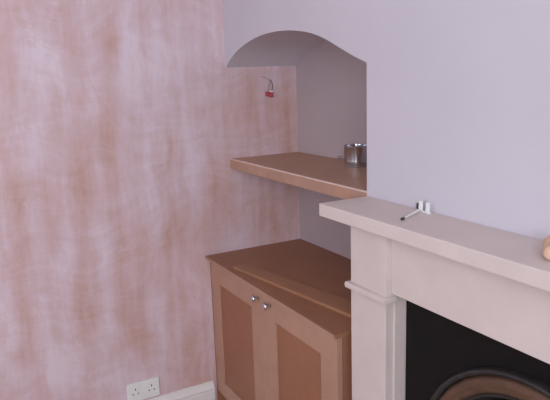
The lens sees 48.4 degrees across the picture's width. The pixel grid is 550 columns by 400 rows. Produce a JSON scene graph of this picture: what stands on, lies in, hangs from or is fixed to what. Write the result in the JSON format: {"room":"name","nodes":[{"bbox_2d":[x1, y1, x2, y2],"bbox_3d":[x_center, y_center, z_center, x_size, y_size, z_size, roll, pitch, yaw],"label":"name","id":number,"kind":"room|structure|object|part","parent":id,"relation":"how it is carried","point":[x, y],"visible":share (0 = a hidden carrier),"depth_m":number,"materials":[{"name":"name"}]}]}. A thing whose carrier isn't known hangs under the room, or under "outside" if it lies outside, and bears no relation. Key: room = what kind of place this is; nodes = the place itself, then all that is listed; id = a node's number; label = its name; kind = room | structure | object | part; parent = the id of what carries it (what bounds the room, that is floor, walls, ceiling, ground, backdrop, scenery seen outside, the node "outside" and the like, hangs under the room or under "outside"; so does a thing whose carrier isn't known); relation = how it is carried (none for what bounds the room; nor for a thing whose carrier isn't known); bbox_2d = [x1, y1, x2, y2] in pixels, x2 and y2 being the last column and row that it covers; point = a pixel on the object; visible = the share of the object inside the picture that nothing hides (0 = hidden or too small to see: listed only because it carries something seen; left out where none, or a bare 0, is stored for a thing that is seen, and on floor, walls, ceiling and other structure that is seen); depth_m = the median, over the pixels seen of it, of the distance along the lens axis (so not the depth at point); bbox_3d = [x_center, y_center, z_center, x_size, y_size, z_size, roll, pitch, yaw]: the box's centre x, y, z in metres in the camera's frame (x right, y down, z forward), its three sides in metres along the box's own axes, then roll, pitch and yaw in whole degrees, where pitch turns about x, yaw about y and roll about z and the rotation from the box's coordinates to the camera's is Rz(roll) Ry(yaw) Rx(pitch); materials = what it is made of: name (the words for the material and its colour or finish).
{"room":"living room","nodes":[
{"label":"living room","id":0,"kind":"room"},
{"bbox_2d":[0,0,299,399],"bbox_3d":[-1.334,-0.126,2.072,3.463,2.500,0.120,-8,13,-28],"label":"wall","id":1,"kind":"structure","parent":0,"point":[122,122],"depth_m":2.44,"materials":[{"name":"pink paint"}]},
{"bbox_2d":[126,377,159,399],"bbox_3d":[-0.559,0.809,2.607,0.140,0.084,0.012,-8,13,-28],"label":"double socket","id":2,"kind":"object","parent":1,"relation":"attached to","point":[148,388],"visible":1,"depth_m":2.60,"materials":[{"name":"white plastic"}]},
{"bbox_2d":[146,380,214,399],"bbox_3d":[-1.481,1.066,2.130,2.763,0.152,0.019,-8,13,-28],"label":"baseboard","id":3,"kind":"structure","parent":1,"relation":"attached to","point":[204,391],"depth_m":2.72,"materials":[{"name":"white paint"}]},
{"bbox_2d":[264,77,272,96],"bbox_3d":[-0.034,-0.491,2.660,0.051,0.091,0.024,-8,13,-28],"label":"cable","id":4,"kind":"object","parent":1,"relation":"hanging from","point":[267,93],"visible":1,"depth_m":2.66,"materials":[{"name":"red plastic"}]},
{"bbox_2d":[296,40,366,258],"bbox_3d":[1.054,-0.029,1.218,0.120,2.500,3.700,-8,13,-28],"label":"wall niche","id":5,"kind":"object","parent":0,"point":[331,83],"visible":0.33,"depth_m":2.57,"materials":[{"name":"paint"}]},
{"bbox_2d":[230,152,366,198],"bbox_3d":[0.189,-0.102,2.310,0.342,0.043,0.957,-8,13,-28],"label":"shelf","id":6,"kind":"object","parent":5,"relation":"attached to","point":[321,174],"visible":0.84,"depth_m":2.25,"materials":[{"name":"brown wood"}]},
{"bbox_2d":[338,144,366,166],"bbox_3d":[0.301,-0.171,2.326,0.098,0.078,0.122,-8,13,-28],"label":"metal pot","id":7,"kind":"object","parent":6,"relation":"on","point":[355,155],"visible":0.85,"depth_m":2.28,"materials":[{"name":"silver metal"}]},
{"bbox_2d":[222,0,549,239],"bbox_3d":[0.852,0.000,1.109,0.343,2.500,3.700,-8,13,-28],"label":"wall","id":8,"kind":"structure","parent":0,"point":[458,91],"depth_m":1.50,"materials":[{"name":"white paint"}]},
{"bbox_3d":[-0.364,1.453,0.692,3.463,0.100,3.940,-8,13,-28],"label":"floor","id":9,"kind":"structure","parent":0,"visible":0},
{"bbox_2d":[205,239,351,399],"bbox_3d":[0.154,0.648,2.414,0.493,0.752,0.984,-8,13,-28],"label":"base cabinet","id":10,"kind":"object","parent":9,"relation":"on","point":[272,342],"depth_m":2.29,"materials":[{"name":"brown wood"}]},
{"bbox_3d":[-0.148,0.607,2.529,0.008,0.468,0.314,-8,13,-28],"label":"door panel","id":11,"kind":"part","parent":10,"relation":"part of","materials":[{"name":"brown wood"}]},
{"bbox_3d":[-0.145,0.597,2.519,0.020,0.618,0.474,-8,13,-28],"label":"door","id":12,"kind":"part","parent":10,"relation":"part of","materials":[{"name":"brown wood"}]},
{"bbox_3d":[-0.075,0.366,2.275,0.032,0.027,0.027,-8,13,-28],"label":"knob","id":13,"kind":"part","parent":10,"relation":"part of","materials":[{"name":"silver metal"}]},
{"bbox_3d":[-0.030,0.381,2.195,0.032,0.027,0.027,-8,13,-28],"label":"knob","id":14,"kind":"part","parent":10,"relation":"part of","materials":[{"name":"silver metal"}]},
{"bbox_3d":[0.077,0.313,2.213,0.091,0.011,0.688,-10,14,-36],"label":"wooden strip","id":15,"kind":"part","parent":10,"relation":"part of","materials":[{"name":"brown wood"}]},
{"bbox_3d":[0.089,0.685,2.111,0.008,0.468,0.303,-8,13,-28],"label":"door panel","id":16,"kind":"part","parent":10,"relation":"part of","materials":[{"name":"brown wood"}]},
{"bbox_3d":[0.087,0.674,2.108,0.020,0.618,0.480,-8,13,-28],"label":"door","id":17,"kind":"part","parent":10,"relation":"part of","materials":[{"name":"brown wood"}]},
{"bbox_2d":[319,196,549,399],"bbox_3d":[0.392,0.666,1.251,0.507,1.168,1.298,-8,13,-28],"label":"fireplace surround","id":18,"kind":"object","parent":9,"relation":"on","point":[494,283],"depth_m":1.45,"materials":[{"name":"white wood"}]},
{"bbox_3d":[0.300,0.242,1.679,0.142,0.020,0.177,-8,13,-28],"label":"necking moulding","id":19,"kind":"part","parent":18,"relation":"part of","materials":[{"name":"white wood"}]},
{"bbox_3d":[0.346,0.035,1.546,0.005,0.009,0.103,7,14,36],"label":"rod","id":20,"kind":"part","parent":18,"relation":"part of","materials":[{"name":"white plastic"}]},
{"bbox_3d":[0.359,0.026,1.539,0.047,0.029,0.127,5,14,31],"label":"plastic bracket","id":21,"kind":"part","parent":18,"relation":"part of","materials":[{"name":"white plastic"}]},
{"bbox_2d":[319,196,549,291],"bbox_3d":[0.514,0.120,1.219,0.171,0.036,1.298,-8,13,-28],"label":"mantel shelf","id":22,"kind":"object","parent":18,"relation":"attached to","point":[517,257],"depth_m":1.36,"materials":[{"name":"white wood"}]},
{"bbox_2d":[542,236,549,260],"bbox_3d":[0.535,0.092,1.185,0.031,0.031,0.094,3,13,23],"label":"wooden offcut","id":23,"kind":"object","parent":18,"relation":"on","point":[546,242],"visible":1,"depth_m":1.15,"materials":[{"name":"beige wood"}]},
{"bbox_2d":[405,300,549,399],"bbox_3d":[0.662,0.744,1.415,0.286,0.932,0.800,-8,13,-28],"label":"fireplace insert","id":24,"kind":"object","parent":9,"relation":"on","point":[446,359],"visible":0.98,"depth_m":1.45,"materials":[{"name":"black metal"}]},
{"bbox_3d":[0.550,0.804,1.357,0.020,0.846,0.631,-8,13,-28],"label":"arch moulding","id":25,"kind":"part","parent":24,"relation":"part of","materials":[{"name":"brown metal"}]}
]}

